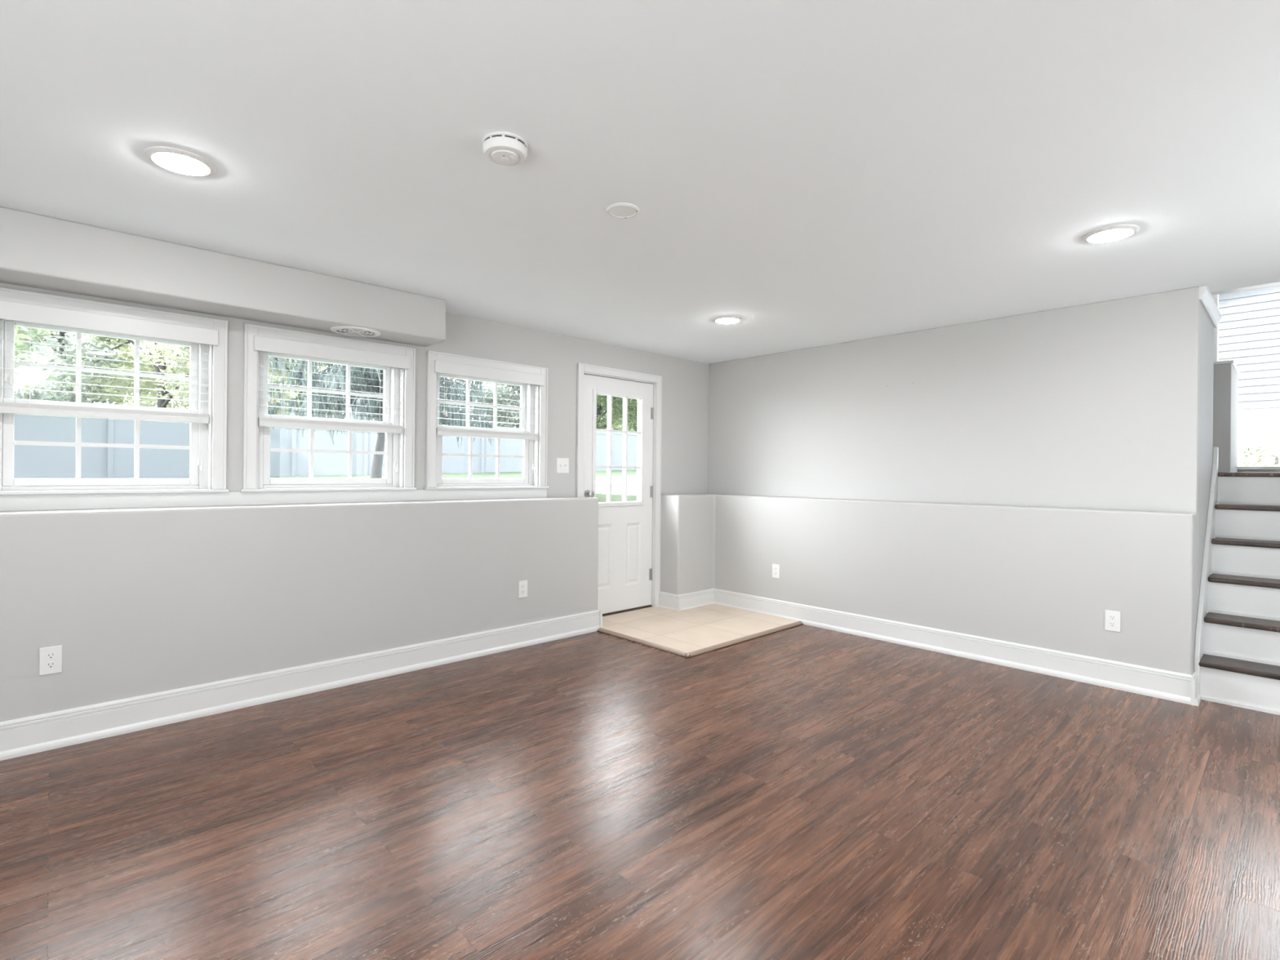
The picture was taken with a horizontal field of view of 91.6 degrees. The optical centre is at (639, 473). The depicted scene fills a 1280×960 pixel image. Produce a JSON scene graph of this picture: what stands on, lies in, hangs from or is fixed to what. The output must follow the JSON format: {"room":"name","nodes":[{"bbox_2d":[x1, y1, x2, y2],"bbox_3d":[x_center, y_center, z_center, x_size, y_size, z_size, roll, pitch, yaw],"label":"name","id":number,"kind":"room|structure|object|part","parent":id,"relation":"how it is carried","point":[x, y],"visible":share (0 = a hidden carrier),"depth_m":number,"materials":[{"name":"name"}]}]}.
{"room":"finished basement","nodes":[
{"label":"finished basement","id":0,"kind":"room"},
{"bbox_2d":[0,497,598,721],"bbox_3d":[-2.352,0.664,2.913,5.395,0.992,0.236,1,0,-43],"label":"wall","id":1,"kind":"structure","parent":0,"point":[137,602],"depth_m":3.13,"materials":[{"name":"paint"}]},
{"bbox_2d":[39,645,62,675],"bbox_3d":[-2.483,0.789,2.621,0.070,0.114,0.009,1,0,-43],"label":"wall outlet","id":2,"kind":"object","parent":1,"relation":"attached to","point":[50,658],"visible":1,"depth_m":2.62,"materials":[{"name":"white plastic"}]},
{"bbox_2d":[45,652,56,659],"bbox_3d":[-2.481,0.770,2.620,0.033,0.027,0.004,1,0,-43],"label":"receptacle","id":3,"kind":"object","parent":2,"relation":"attached to","point":[49,655],"depth_m":2.62,"materials":[{"name":"white plastic"}]},
{"bbox_2d":[45,661,56,668],"bbox_3d":[-2.481,0.809,2.620,0.033,0.027,0.004,1,0,-43],"label":"receptacle","id":4,"kind":"object","parent":2,"relation":"attached to","point":[49,664],"depth_m":2.62,"materials":[{"name":"grey plastic"}]},
{"bbox_2d":[0,609,603,760],"bbox_3d":[-2.328,1.086,2.905,5.425,0.148,0.246,1,0,-43],"label":"baseboard","id":5,"kind":"structure","parent":1,"relation":"attached to","point":[26,735],"depth_m":3.13,"materials":[{"name":"white paint"}]},
{"bbox_2d":[518,580,527,598],"bbox_3d":[-0.793,0.787,4.220,0.070,0.114,0.009,1,0,-43],"label":"wall outlet","id":6,"kind":"object","parent":1,"relation":"attached to","point":[522,585],"visible":1,"depth_m":4.22,"materials":[{"name":"white plastic"}]},
{"bbox_2d":[0,282,708,532],"bbox_3d":[-1.922,0.112,3.588,7.141,2.342,0.160,1,0,-43],"label":"wall","id":7,"kind":"structure","parent":0,"point":[685,383],"depth_m":4.69,"materials":[{"name":"paint"}]},
{"bbox_2d":[0,287,229,494],"bbox_3d":[-2.536,-0.349,2.972,0.948,0.890,0.184,1,0,-43],"label":"window","id":8,"kind":"structure","parent":7,"relation":"in","point":[214,433],"depth_m":3.02,"materials":[{"name":"white paint"}]},
{"bbox_3d":[-2.551,-0.133,2.986,0.712,0.390,0.030,1,0,-43],"label":"sash","id":9,"kind":"part","parent":8,"relation":"part of","materials":[{"name":"white plastic"}]},
{"bbox_3d":[-2.577,-0.489,3.017,0.712,0.401,0.030,1,0,-43],"label":"sash","id":10,"kind":"part","parent":8,"relation":"part of","materials":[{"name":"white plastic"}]},
{"bbox_2d":[0,299,218,470],"bbox_3d":[-2.498,-0.376,2.932,0.840,0.722,0.085,1,0,-43],"label":"window blind","id":11,"kind":"object","parent":8,"relation":"attached to","point":[9,310],"visible":1,"depth_m":2.89,"materials":[{"name":"white paint"}]},
{"bbox_3d":[-2.737,-0.561,2.684,0.002,0.255,0.003,1,0,-43],"label":"tilt cord","id":12,"kind":"part","parent":11,"relation":"part of","materials":[{"name":"white fabric"}]},
{"bbox_3d":[-2.726,-0.556,2.694,0.002,0.265,0.003,1,0,-43],"label":"tilt cord","id":13,"kind":"part","parent":11,"relation":"part of","materials":[{"name":"white fabric"}]},
{"bbox_3d":[-2.705,-0.488,2.759,0.002,0.402,0.051,1,0,-43],"label":"ladder cord","id":14,"kind":"part","parent":11,"relation":"part of","materials":[{"name":"white fabric"}]},
{"bbox_3d":[-2.511,-0.271,2.945,0.776,0.028,0.050,1,0,-43],"label":"rail","id":15,"kind":"part","parent":11,"relation":"part of","materials":[{"name":"white paint"}]},
{"bbox_3d":[-2.313,-0.484,3.130,0.002,0.402,0.051,1,0,-43],"label":"ladder cord","id":16,"kind":"part","parent":11,"relation":"part of","materials":[{"name":"white fabric"}]},
{"bbox_3d":[-2.237,-0.382,3.158,0.002,0.605,0.004,1,0,-43],"label":"pull cord","id":17,"kind":"part","parent":11,"relation":"part of","materials":[{"name":"white fabric"}]},
{"bbox_3d":[-2.227,-0.369,3.167,0.002,0.630,0.004,1,0,-43],"label":"pull cord","id":18,"kind":"part","parent":11,"relation":"part of","materials":[{"name":"white fabric"}]},
{"bbox_2d":[0,488,546,511],"bbox_3d":[-2.540,0.131,2.882,5.072,0.070,0.016,1,0,-43],"label":"trim","id":19,"kind":"structure","parent":7,"relation":"attached to","point":[61,501],"depth_m":3.27,"materials":[{"name":"white paint"}]},
{"bbox_2d":[240,323,416,492],"bbox_3d":[-1.809,-0.343,3.660,0.948,0.890,0.184,1,0,-43],"label":"window","id":20,"kind":"structure","parent":7,"relation":"in","point":[256,440],"depth_m":3.63,"materials":[{"name":"white paint"}]},
{"bbox_3d":[-1.850,-0.483,3.704,0.712,0.401,0.030,1,0,-43],"label":"sash","id":21,"kind":"part","parent":20,"relation":"part of","materials":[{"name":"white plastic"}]},
{"bbox_3d":[-1.824,-0.127,3.674,0.712,0.390,0.030,1,0,-43],"label":"sash","id":22,"kind":"part","parent":20,"relation":"part of","materials":[{"name":"white plastic"}]},
{"bbox_3d":[-1.821,-0.322,3.673,0.804,0.815,0.150,1,0,-43],"label":"frame","id":23,"kind":"part","parent":20,"relation":"part of","materials":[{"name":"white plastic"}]},
{"bbox_2d":[253,335,409,471],"bbox_3d":[-1.771,-0.369,3.620,0.840,0.722,0.085,1,0,-43],"label":"window blind","id":24,"kind":"object","parent":20,"relation":"attached to","point":[264,344],"visible":0.97,"depth_m":3.57,"materials":[{"name":"white paint"}]},
{"bbox_3d":[-1.999,-0.550,3.382,0.002,0.265,0.003,1,0,-43],"label":"tilt cord","id":25,"kind":"part","parent":24,"relation":"part of","materials":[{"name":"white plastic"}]},
{"bbox_3d":[-1.978,-0.481,3.447,0.002,0.402,0.051,1,0,-43],"label":"ladder cord","id":26,"kind":"part","parent":24,"relation":"part of","materials":[{"name":"white fabric"}]},
{"bbox_3d":[-1.784,-0.265,3.633,0.776,0.028,0.050,1,0,-43],"label":"rail","id":27,"kind":"part","parent":24,"relation":"part of","materials":[{"name":"white paint"}]},
{"bbox_3d":[-1.586,-0.478,3.818,0.002,0.402,0.051,1,0,-43],"label":"ladder cord","id":28,"kind":"part","parent":24,"relation":"part of","materials":[{"name":"white fabric"}]},
{"bbox_3d":[-1.510,-0.376,3.846,0.002,0.605,0.004,1,0,-43],"label":"pull cord","id":29,"kind":"part","parent":24,"relation":"part of","materials":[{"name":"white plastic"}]},
{"bbox_3d":[-1.500,-0.363,3.855,0.002,0.630,0.004,1,0,-43],"label":"pull cord","id":30,"kind":"part","parent":24,"relation":"part of","materials":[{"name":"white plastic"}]},
{"bbox_2d":[423,350,548,489],"bbox_3d":[-1.077,-0.336,4.353,0.948,0.890,0.184,1,0,-43],"label":"window","id":31,"kind":"structure","parent":7,"relation":"in","point":[535,452],"depth_m":4.37,"materials":[{"name":"white paint"}]},
{"bbox_3d":[-1.118,-0.476,4.397,0.712,0.401,0.030,1,0,-43],"label":"sash","id":32,"kind":"part","parent":31,"relation":"part of","materials":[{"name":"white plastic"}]},
{"bbox_3d":[-1.092,-0.121,4.367,0.712,0.390,0.030,1,0,-43],"label":"sash","id":33,"kind":"part","parent":31,"relation":"part of","materials":[{"name":"white plastic"}]},
{"bbox_3d":[-1.089,-0.315,4.365,0.804,0.815,0.150,1,0,-43],"label":"frame","id":34,"kind":"part","parent":31,"relation":"part of","materials":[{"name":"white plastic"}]},
{"bbox_2d":[434,360,544,473],"bbox_3d":[-1.039,-0.363,4.313,0.840,0.722,0.085,1,0,-43],"label":"window blind","id":35,"kind":"object","parent":31,"relation":"attached to","point":[444,367],"visible":0.91,"depth_m":4.27,"materials":[{"name":"white paint"}]},
{"bbox_3d":[-1.277,-0.549,4.065,0.002,0.255,0.003,1,0,-43],"label":"tilt cord","id":36,"kind":"part","parent":35,"relation":"part of","materials":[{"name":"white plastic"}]},
{"bbox_3d":[-1.246,-0.475,4.140,0.002,0.402,0.051,1,0,-43],"label":"ladder cord","id":37,"kind":"part","parent":35,"relation":"part of","materials":[{"name":"white fabric"}]},
{"bbox_3d":[-1.052,-0.258,4.325,0.776,0.028,0.050,1,0,-43],"label":"rail","id":38,"kind":"part","parent":35,"relation":"part of","materials":[{"name":"white paint"}]},
{"bbox_3d":[-0.854,-0.471,4.511,0.002,0.402,0.051,1,0,-43],"label":"ladder cord","id":39,"kind":"part","parent":35,"relation":"part of","materials":[{"name":"white fabric"}]},
{"bbox_3d":[-0.777,-0.369,4.538,0.002,0.605,0.004,1,0,-43],"label":"pull cord","id":40,"kind":"part","parent":35,"relation":"part of","materials":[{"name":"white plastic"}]},
{"bbox_3d":[-0.768,-0.357,4.547,0.002,0.630,0.004,1,0,-43],"label":"pull cord","id":41,"kind":"part","parent":35,"relation":"part of","materials":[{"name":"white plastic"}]},
{"bbox_2d":[556,457,568,473],"bbox_3d":[-0.584,-0.057,4.730,0.116,0.114,0.017,1,0,-43],"label":"light switch","id":42,"kind":"object","parent":7,"relation":"attached to","point":[562,464],"visible":1,"depth_m":4.73,"materials":[{"name":"white plastic"}]},
{"bbox_2d":[575,363,662,616],"bbox_3d":[-0.203,0.164,5.180,0.918,2.028,0.210,1,0,-43],"label":"door","id":43,"kind":"structure","parent":7,"relation":"in","point":[628,566],"depth_m":5.21,"materials":[{"name":"white paint"}]},
{"bbox_3d":[-0.395,0.165,4.901,0.062,0.062,0.063,1,0,-43],"label":"knob","id":44,"kind":"part","parent":43,"relation":"part of","materials":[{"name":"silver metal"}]},
{"bbox_3d":[-0.301,0.680,5.044,0.200,0.525,0.010,1,0,-43],"label":"panel","id":45,"kind":"part","parent":43,"relation":"part of","materials":[{"name":"paint"}]},
{"bbox_3d":[-0.188,-0.198,5.166,0.572,0.944,0.062,1,0,-43],"label":"glazing frame","id":46,"kind":"part","parent":43,"relation":"part of","materials":[{"name":"paint"}]},
{"bbox_3d":[-0.059,0.682,5.274,0.172,0.525,0.010,1,0,-43],"label":"panel","id":47,"kind":"part","parent":43,"relation":"part of","materials":[{"name":"paint"}]},
{"bbox_2d":[0,0,1279,364],"bbox_3d":[-0.080,-1.108,1.710,7.220,0.150,5.406,1,0,-43],"label":"ceiling","id":48,"kind":"structure","parent":0,"point":[810,173],"depth_m":2.00,"materials":[{"name":"paint"}]},
{"bbox_2d":[144,146,216,176],"bbox_3d":[-1.554,-1.045,2.107,0.196,0.022,0.196,1,0,-43],"label":"recessed light","id":49,"kind":"object","parent":48,"relation":"in","point":[179,161],"visible":1,"depth_m":2.08,"materials":[{"name":"white plastic"}]},
{"bbox_2d":[0,206,445,346],"bbox_3d":[-2.778,-0.943,2.462,4.137,0.247,0.286,1,0,-43],"label":"soffit","id":50,"kind":"structure","parent":48,"relation":"attached to","point":[40,251],"depth_m":2.95,"materials":[{"name":"paint"}]},
{"bbox_2d":[329,325,381,337],"bbox_3d":[-1.622,-0.805,3.552,0.264,0.008,0.264,1,0,-43],"label":"ceiling vent","id":51,"kind":"object","parent":50,"relation":"in","point":[356,331],"visible":1,"depth_m":3.54,"materials":[{"name":"white plastic"}]},
{"bbox_2d":[337,328,375,336],"bbox_3d":[-1.622,-0.805,3.552,0.212,0.005,0.191,1,0,29],"label":"grille","id":52,"kind":"object","parent":51,"relation":"attached to","point":[344,331],"depth_m":3.56,"materials":[{"name":"white plastic"}]},
{"bbox_2d":[482,131,527,165],"bbox_3d":[-0.428,-1.021,1.975,0.140,0.050,0.140,1,0,-43],"label":"smoke detector","id":53,"kind":"object","parent":48,"relation":"attached to","point":[500,148],"visible":1,"depth_m":1.94,"materials":[{"name":"white plastic"}]},
{"bbox_2d":[509,155,517,159],"bbox_3d":[-0.400,-0.999,1.971,0.016,0.002,0.022,1,0,12],"label":"grille","id":54,"kind":"object","parent":53,"relation":"attached to","point":[511,157],"depth_m":1.97,"materials":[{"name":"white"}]},
{"bbox_2d":[712,315,742,324],"bbox_3d":[0.590,-1.026,4.198,0.196,0.022,0.196,1,0,-43],"label":"recessed light","id":55,"kind":"object","parent":48,"relation":"in","point":[722,319],"visible":1,"depth_m":4.15,"materials":[{"name":"white plastic"}]},
{"bbox_2d":[1082,224,1139,243],"bbox_3d":[2.011,-1.014,2.661,0.196,0.022,0.196,1,0,-43],"label":"recessed light","id":56,"kind":"object","parent":48,"relation":"in","point":[1114,233],"visible":1,"depth_m":2.63,"materials":[{"name":"white plastic"}]},
{"bbox_2d":[0,603,1279,959],"bbox_3d":[-0.152,1.228,1.729,6.971,0.142,5.306,1,0,-43],"label":"floor","id":57,"kind":"structure","parent":0,"point":[802,792],"depth_m":2.14,"materials":[{"name":"brown wood"}]},
{"bbox_2d":[1194,447,1279,715],"bbox_3d":[3.770,0.524,3.374,1.222,1.378,1.034,1,0,-43],"label":"staircase","id":58,"kind":"structure","parent":57,"relation":"on","point":[1237,650],"depth_m":3.50,"materials":[{"name":"white paint"}]},
{"bbox_2d":[660,493,1196,675],"bbox_3d":[1.592,0.698,4.418,0.648,0.992,3.471,1,0,-43],"label":"wall","id":59,"kind":"structure","parent":0,"point":[1043,577],"depth_m":4.07,"materials":[{"name":"paint"}]},
{"bbox_2d":[772,564,779,578],"bbox_3d":[1.119,0.808,5.123,0.009,0.114,0.070,1,0,-43],"label":"wall outlet","id":60,"kind":"object","parent":59,"relation":"attached to","point":[775,567],"visible":1,"depth_m":5.12,"materials":[{"name":"white plastic"}]},
{"bbox_2d":[657,588,1201,706],"bbox_3d":[1.567,1.120,4.363,3.500,0.148,0.500,1,0,45],"label":"baseboard","id":61,"kind":"structure","parent":59,"relation":"attached to","point":[1175,686],"depth_m":4.00,"materials":[{"name":"white paint"}]},
{"bbox_2d":[1104,609,1120,631],"bbox_3d":[2.656,0.831,3.497,0.009,0.114,0.070,1,0,-43],"label":"wall outlet","id":62,"kind":"object","parent":59,"relation":"attached to","point":[1112,620],"visible":1,"depth_m":3.49,"materials":[{"name":"white plastic"}]},
{"bbox_2d":[1108,614,1115,620],"bbox_3d":[2.655,0.812,3.496,0.004,0.027,0.033,1,0,-43],"label":"receptacle","id":63,"kind":"object","parent":62,"relation":"attached to","point":[1111,617],"depth_m":3.50,"materials":[{"name":"grey plastic"}]},
{"bbox_2d":[1108,622,1115,626],"bbox_3d":[2.655,0.851,3.496,0.004,0.027,0.033,1,0,-43],"label":"receptacle","id":64,"kind":"object","parent":62,"relation":"attached to","point":[1110,624],"depth_m":3.49,"materials":[{"name":"grey plastic"}]},
{"bbox_2d":[707,286,1200,631],"bbox_3d":[1.877,0.085,4.681,0.120,2.222,3.471,1,0,-43],"label":"wall","id":65,"kind":"structure","parent":0,"point":[1094,405],"depth_m":4.14,"materials":[{"name":"paint"}]},
{"bbox_2d":[1173,286,1213,599],"bbox_3d":[3.319,-0.621,3.730,0.899,3.660,0.115,1,0,-43],"label":"wall","id":66,"kind":"structure","parent":0,"point":[1206,357],"depth_m":3.66,"materials":[{"name":"paint"}]},
{"bbox_2d":[1199,285,1222,328],"bbox_3d":[3.391,-0.976,3.693,0.930,0.068,0.034,1,0,-43],"label":"trim","id":67,"kind":"structure","parent":66,"relation":"attached to","point":[1206,298],"depth_m":3.61,"materials":[{"name":"white paint"}]},
{"bbox_2d":[1212,360,1239,472],"bbox_3d":[4.663,-0.420,4.954,0.802,0.845,0.128,1,0,-43],"label":"wall","id":68,"kind":"structure","parent":0,"point":[1226,373],"depth_m":4.69,"materials":[{"name":"paint"}]},
{"bbox_2d":[1210,281,1279,295],"bbox_3d":[2.669,-1.738,4.121,0.080,1.438,3.660,1,0,-43],"label":"wall header","id":69,"kind":"structure","parent":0,"point":[1273,283],"depth_m":3.42,"materials":[{"name":"white paint"}]},
{"bbox_2d":[1237,470,1279,472],"bbox_3d":[4.487,-1.136,5.846,0.140,2.610,3.860,1,0,-43],"label":"wall","id":70,"kind":"structure","parent":0,"point":[1238,471],"depth_m":5.11,"materials":[{"name":"paint"}]},
{"bbox_2d":[1213,294,1279,470],"bbox_3d":[5.302,-1.074,4.941,0.100,2.100,1.145,1,0,-43],"label":"window","id":71,"kind":"structure","parent":70,"relation":"in","point":[1215,296],"depth_m":5.29,"materials":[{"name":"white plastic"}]},
{"label":"outside","id":72,"kind":"structure","parent":0,"visible":0},
{"bbox_2d":[13,470,636,502],"bbox_3d":[-1.384,0.150,23.289,74.000,2.136,27.664,1,0,-43],"label":"lawn","id":73,"kind":"structure","parent":72,"point":[615,474],"depth_m":17.58,"materials":[{"name":"green plant"}]},
{"bbox_2d":[14,325,54,375],"bbox_3d":[-15.855,-3.479,12.709,6.333,7.849,7.043,1,0,-43],"label":"tree","id":74,"kind":"object","parent":73,"relation":"on","point":[19,345],"visible":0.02,"depth_m":14.60,"materials":[{"name":"green plant"}]},
{"bbox_2d":[13,326,124,404],"bbox_3d":[-19.593,-4.600,19.067,5.753,10.024,6.860,1,0,-23],"label":"tree","id":75,"kind":"object","parent":73,"relation":"on","point":[71,397],"visible":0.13,"depth_m":20.17,"materials":[{"name":"green plant"}]},
{"bbox_2d":[14,328,186,407],"bbox_3d":[-21.378,-5.054,23.492,7.735,10.898,8.121,1,0,12],"label":"tree","id":76,"kind":"object","parent":73,"relation":"on","point":[145,366],"visible":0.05,"depth_m":23.91,"materials":[{"name":"green plant"}]},
{"bbox_2d":[88,339,274,414],"bbox_3d":[-15.468,-3.642,21.160,6.020,8.180,7.478,1,0,-43],"label":"tree","id":77,"kind":"object","parent":73,"relation":"on","point":[162,403],"visible":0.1,"depth_m":20.48,"materials":[{"name":"green plant"}]},
{"bbox_2d":[91,337,330,413],"bbox_3d":[-18.259,-4.770,27.635,9.270,11.092,7.661,1,0,-3],"label":"tree","id":78,"kind":"object","parent":73,"relation":"on","point":[124,354],"visible":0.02,"depth_m":25.64,"materials":[{"name":"green plant"}]},
{"bbox_2d":[267,356,368,418],"bbox_3d":[-12.669,-4.086,24.715,6.512,9.117,6.895,1,0,-12],"label":"tree","id":79,"kind":"object","parent":73,"relation":"on","point":[287,393],"visible":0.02,"depth_m":23.27,"materials":[{"name":"green plant"}]},
{"bbox_2d":[13,413,637,478],"bbox_3d":[-6.185,-0.810,24.152,48.520,3.388,0.140,1,0,-43],"label":"fence","id":80,"kind":"object","parent":73,"relation":"on","point":[30,461],"visible":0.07,"depth_m":17.50,"materials":[{"name":"plastic"}]},
{"bbox_3d":[-14.949,-0.692,15.862,2.085,1.840,0.060,1,0,-43],"label":"panel","id":81,"kind":"part","parent":80,"relation":"part of","materials":[{"name":"plastic"}]},
{"bbox_3d":[-14.148,-0.647,16.620,0.140,2.300,0.140,1,0,-43],"label":"post","id":82,"kind":"part","parent":80,"relation":"part of","materials":[{"name":"plastic"}]},
{"bbox_3d":[-13.347,-0.730,17.377,2.085,1.840,0.060,1,0,-43],"label":"panel","id":83,"kind":"part","parent":80,"relation":"part of","materials":[{"name":"plastic"}]},
{"bbox_3d":[-11.745,-0.767,18.893,2.085,1.840,0.060,1,0,-43],"label":"panel","id":84,"kind":"part","parent":80,"relation":"part of","materials":[{"name":"plastic"}]},
{"bbox_3d":[-10.944,-0.722,19.651,0.140,2.300,0.140,1,0,-43],"label":"post","id":85,"kind":"part","parent":80,"relation":"part of","materials":[{"name":"plastic"}]},
{"bbox_3d":[-10.142,-0.805,20.408,2.085,1.840,0.060,1,0,-43],"label":"panel","id":86,"kind":"part","parent":80,"relation":"part of","materials":[{"name":"plastic"}]},
{"bbox_3d":[-9.342,-0.760,21.166,0.140,2.300,0.140,1,0,-43],"label":"post","id":87,"kind":"part","parent":80,"relation":"part of","materials":[{"name":"plastic"}]},
{"bbox_3d":[-8.540,-0.843,21.924,2.085,1.840,0.060,1,0,-43],"label":"panel","id":88,"kind":"part","parent":80,"relation":"part of","materials":[{"name":"plastic"}]},
{"bbox_3d":[-6.938,-0.881,23.439,2.085,1.840,0.060,1,0,-43],"label":"panel","id":89,"kind":"part","parent":80,"relation":"part of","materials":[{"name":"plastic"}]},
{"bbox_3d":[-6.138,-0.836,24.197,0.140,2.300,0.140,1,0,-43],"label":"post","id":90,"kind":"part","parent":80,"relation":"part of","materials":[{"name":"plastic"}]},
{"bbox_3d":[-5.336,-0.919,24.954,2.085,1.840,0.060,1,0,-43],"label":"panel","id":91,"kind":"part","parent":80,"relation":"part of","materials":[{"name":"plastic"}]},
{"bbox_3d":[-2.131,-0.994,27.985,2.085,1.840,0.060,1,0,-43],"label":"panel","id":92,"kind":"part","parent":80,"relation":"part of","materials":[{"name":"plastic"}]},
{"bbox_3d":[-1.331,-0.949,28.743,0.140,2.300,0.140,1,0,-43],"label":"post","id":93,"kind":"part","parent":80,"relation":"part of","materials":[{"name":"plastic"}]},
{"bbox_3d":[-0.529,-1.032,29.500,2.085,1.840,0.060,1,0,-43],"label":"panel","id":94,"kind":"part","parent":80,"relation":"part of","materials":[{"name":"plastic"}]},
{"bbox_2d":[267,356,493,478],"bbox_3d":[-6.344,-3.823,15.335,5.344,8.806,5.320,1,0,23],"label":"conifer tree","id":95,"kind":"object","parent":73,"relation":"on","point":[376,468],"visible":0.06,"depth_m":14.45,"materials":[{"name":"green plant"}]},
{"bbox_2d":[372,377,499,426],"bbox_3d":[-9.783,-4.664,28.346,6.197,10.123,7.879,1,0,0],"label":"tree","id":96,"kind":"object","parent":73,"relation":"on","point":[487,388],"visible":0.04,"depth_m":28.70,"materials":[{"name":"green plant"}]},
{"bbox_2d":[475,382,596,427],"bbox_3d":[-4.953,-4.498,30.316,6.422,9.675,7.317,1,0,-18],"label":"tree","id":97,"kind":"object","parent":73,"relation":"on","point":[511,397],"visible":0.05,"depth_m":29.17,"materials":[{"name":"green plant"}]},
{"bbox_2d":[484,384,603,427],"bbox_3d":[-5.858,-5.246,36.961,9.248,10.756,8.134,1,0,-43],"label":"tree","id":98,"kind":"object","parent":73,"relation":"on","point":[504,388],"visible":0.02,"depth_m":36.36,"materials":[{"name":"green plant"}]},
{"bbox_2d":[595,394,637,431],"bbox_3d":[-2.291,-4.395,32.331,5.742,9.316,5.504,1,0,-12],"label":"tree","id":99,"kind":"object","parent":73,"relation":"on","point":[617,409],"visible":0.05,"depth_m":31.97,"materials":[{"name":"green plant"}]},
{"bbox_2d":[595,398,637,431],"bbox_3d":[0.629,-4.923,35.770,7.163,10.224,7.579,1,0,-29],"label":"tree","id":100,"kind":"object","parent":73,"relation":"on","point":[634,427],"visible":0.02,"depth_m":33.59,"materials":[{"name":"green plant"}]},
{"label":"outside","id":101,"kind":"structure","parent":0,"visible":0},
{"bbox_2d":[601,493,636,495],"bbox_3d":[-0.748,0.793,5.738,1.910,1.160,1.344,1,0,-43],"label":"areaway","id":102,"kind":"structure","parent":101,"point":[602,493],"depth_m":6.40,"materials":[{"name":"concrete"}]},
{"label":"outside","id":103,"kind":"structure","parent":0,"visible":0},
{"bbox_2d":[595,480,1217,504],"bbox_3d":[14.119,0.329,12.240,22.660,0.050,26.375,1,0,-43],"label":"yard","id":104,"kind":"structure","parent":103,"point":[619,482],"depth_m":11.50,"materials":[{"name":"green plant"}]},
{"bbox_2d":[1217,284,1279,465],"bbox_3d":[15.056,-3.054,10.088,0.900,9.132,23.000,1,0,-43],"label":"neighbor house","id":105,"kind":"structure","parent":104,"relation":"on","point":[1249,324],"depth_m":12.83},
{"bbox_2d":[1237,435,1265,466],"bbox_3d":[12.011,-0.186,12.311,0.852,1.146,0.675,1,0,-43],"label":"shrub","id":106,"kind":"object","parent":104,"relation":"on","point":[1243,455],"visible":0.48,"depth_m":12.21,"materials":[{"name":"green plant"}]},
{"bbox_2d":[1247,408,1279,466],"bbox_3d":[12.301,-0.436,12.041,0.944,1.650,0.827,1,0,-43],"label":"shrub","id":107,"kind":"object","parent":104,"relation":"on","point":[1270,438],"visible":0.81,"depth_m":11.98,"materials":[{"name":"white plant"}]},
{"bbox_3d":[12.296,-0.202,12.034,0.058,1.181,0.070,1,0,-43],"label":"stem","id":108,"kind":"part","parent":107,"relation":"part of","materials":[{"name":"plant"}]}
]}

